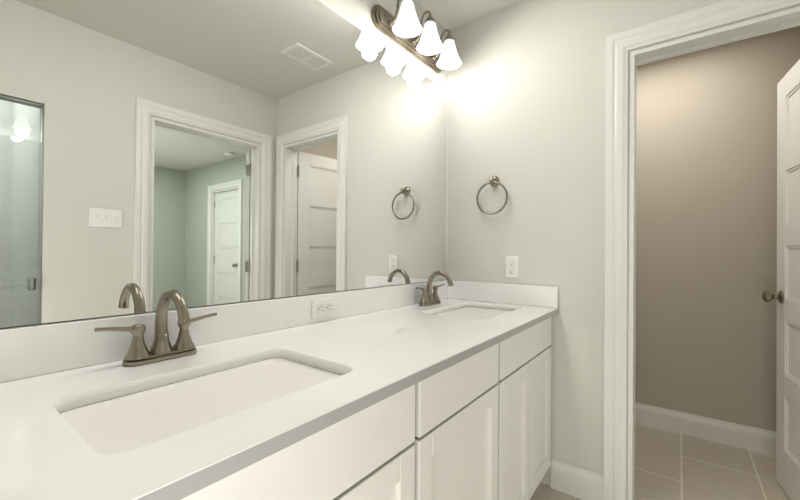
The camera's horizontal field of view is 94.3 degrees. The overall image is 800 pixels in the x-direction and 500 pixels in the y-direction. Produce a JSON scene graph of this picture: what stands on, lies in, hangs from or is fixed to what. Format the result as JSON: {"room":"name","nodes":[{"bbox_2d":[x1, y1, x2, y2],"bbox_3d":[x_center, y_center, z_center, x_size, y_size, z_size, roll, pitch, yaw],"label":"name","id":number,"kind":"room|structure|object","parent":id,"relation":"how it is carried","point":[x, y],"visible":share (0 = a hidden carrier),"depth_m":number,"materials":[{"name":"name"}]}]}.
{"room":"bathroom","nodes":[
{"label":"bathroom","id":0,"kind":"room"},
{"bbox_2d":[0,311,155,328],"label":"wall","id":1,"kind":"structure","parent":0,"point":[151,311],"depth_m":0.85,"materials":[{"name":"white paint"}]},
{"bbox_2d":[320,0,446,89],"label":"wall","id":2,"kind":"structure","parent":0,"point":[357,13],"depth_m":1.68,"materials":[{"name":"white paint"}]},
{"bbox_2d":[0,282,423,381],"bbox_3d":[-0.311,0.220,1.402,0.019,0.104,1.957,0,0,37],"label":"backsplash","id":3,"kind":"structure","parent":2,"relation":"attached to","point":[26,351],"depth_m":0.95,"materials":[{"name":"white stone"}]},
{"bbox_2d":[312,297,334,318],"bbox_3d":[-0.287,0.220,1.408,0.010,0.070,0.115,0,0,37],"label":"outlet","id":4,"kind":"object","parent":3,"relation":"attached to","point":[325,307],"visible":1,"depth_m":1.40,"materials":[{"name":"white plastic"}]},
{"bbox_2d":[0,0,447,327],"bbox_3d":[-0.310,-0.393,1.415,0.006,1.115,1.949,0,0,37],"label":"mirror","id":5,"kind":"object","parent":2,"relation":"attached to","point":[195,153],"visible":0.97,"depth_m":1.07,"materials":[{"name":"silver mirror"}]},
{"bbox_2d":[413,0,428,37],"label":"wall","id":6,"kind":"structure","parent":0,"point":[419,10],"depth_m":1.97,"materials":[{"name":"white paint"}]},
{"bbox_2d":[371,0,461,72],"bbox_3d":[0.127,-1.088,1.841,0.188,0.191,0.600,0,0,37],"label":"sconce","id":7,"kind":"object","parent":6,"relation":"attached to","point":[403,30],"visible":1,"depth_m":1.80,"materials":[{"name":"white glass"}]},
{"bbox_2d":[416,0,522,29],"bbox_3d":[0.462,-1.353,1.019,1.950,0.100,4.070,0,0,37],"label":"ceiling","id":8,"kind":"structure","parent":0,"point":[449,14],"depth_m":2.00,"materials":[{"name":"white paint"}]},
{"bbox_2d":[446,0,799,499],"bbox_3d":[0.991,-0.066,1.728,1.710,2.460,0.120,0,0,37],"label":"wall","id":9,"kind":"structure","parent":0,"point":[526,84],"depth_m":1.84,"materials":[{"name":"white paint"}]},
{"bbox_2d":[476,176,507,214],"bbox_3d":[0.498,-0.294,1.992,0.178,0.213,0.054,0,0,37],"label":"towel ring","id":10,"kind":"object","parent":9,"relation":"attached to","point":[494,180],"visible":0.94,"depth_m":1.99,"materials":[{"name":"silver metal"}]},
{"bbox_2d":[456,282,557,305],"bbox_3d":[0.523,0.229,1.987,0.609,0.104,0.019,0,0,37],"label":"backsplash","id":11,"kind":"structure","parent":9,"relation":"attached to","point":[523,295],"depth_m":1.94,"materials":[{"name":"white stone"}]},
{"bbox_2d":[506,256,518,277],"bbox_3d":[0.588,0.089,1.948,0.070,0.115,0.010,0,0,37],"label":"outlet","id":12,"kind":"object","parent":9,"relation":"attached to","point":[512,266],"visible":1,"depth_m":1.95,"materials":[{"name":"white plastic"}]},
{"bbox_2d":[551,459,602,499],"bbox_3d":[0.833,1.096,1.752,0.230,0.135,0.013,0,0,37],"label":"baseboard","id":13,"kind":"structure","parent":9,"relation":"attached to","point":[580,483],"depth_m":1.75,"materials":[{"name":"white wood"}]},
{"bbox_2d":[603,0,799,499],"bbox_3d":[1.309,0.100,1.488,0.842,2.131,0.162,0,0,37],"label":"door frame","id":14,"kind":"structure","parent":9,"relation":"attached to","point":[619,45],"depth_m":1.64,"materials":[{"name":"white wood"}]},
{"bbox_2d":[762,59,799,499],"bbox_3d":[1.769,0.155,1.609,0.175,2.010,0.630,0,0,31],"label":"hall door","id":15,"kind":"structure","parent":9,"relation":"in","point":[787,296],"depth_m":1.76,"materials":[{"name":"white wood"}]},
{"bbox_2d":[529,423,789,499],"bbox_3d":[0.442,1.207,1.007,1.950,0.100,4.070,0,0,37],"label":"floor","id":16,"kind":"structure","parent":0,"point":[670,465],"depth_m":1.96,"materials":[{"name":"tile"}]},
{"bbox_2d":[188,318,551,499],"bbox_3d":[-0.082,0.727,1.224,0.602,0.853,1.953,0,0,37],"label":"bathroom vanity","id":17,"kind":"object","parent":16,"relation":"on","point":[430,389],"depth_m":0.99,"materials":[{"name":"wood"}]},
{"bbox_2d":[0,298,558,499],"bbox_3d":[-0.067,0.287,1.218,0.631,0.026,1.957,0,0,37],"label":"countertop","id":18,"kind":"structure","parent":17,"relation":"on","point":[382,354],"depth_m":0.67,"materials":[{"name":"white stone"}]},
{"bbox_2d":[92,289,219,365],"bbox_3d":[-0.547,0.180,0.886,0.166,0.175,0.267,0,0,37],"label":"faucet","id":19,"kind":"object","parent":18,"relation":"on","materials":[{"name":"silver metal"}]},
{"bbox_2d":[56,350,343,457],"bbox_3d":[-0.359,0.365,0.753,0.362,0.163,0.524,0,0,37],"label":"sink","id":20,"kind":"object","parent":18,"relation":"in","point":[114,421],"depth_m":0.73,"materials":[{"name":"white ceramic"}]},
{"bbox_2d":[412,270,455,305],"bbox_3d":[0.197,0.191,1.878,0.166,0.175,0.267,0,0,37],"label":"faucet","id":21,"kind":"object","parent":18,"relation":"on","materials":[{"name":"silver metal"}]},
{"bbox_2d":[428,302,519,317],"bbox_3d":[0.349,0.375,1.744,0.362,0.163,0.524,0,0,37],"label":"sink","id":22,"kind":"object","parent":18,"relation":"in","point":[469,310],"depth_m":1.86,"materials":[{"name":"white ceramic"}]},
{"bbox_2d":[635,26,799,431],"bbox_3d":[1.640,-0.056,2.591,1.710,2.460,0.120,0,0,37],"label":"wall","id":23,"kind":"structure","parent":0,"point":[706,248],"depth_m":2.30,"materials":[{"name":"beige paint"}]},
{"bbox_2d":[635,402,775,455],"bbox_3d":[1.591,1.106,2.533,1.706,0.135,0.013,0,0,37],"label":"baseboard","id":24,"kind":"structure","parent":23,"relation":"attached to","point":[759,440],"depth_m":2.28,"materials":[{"name":"white wood"}]}
]}

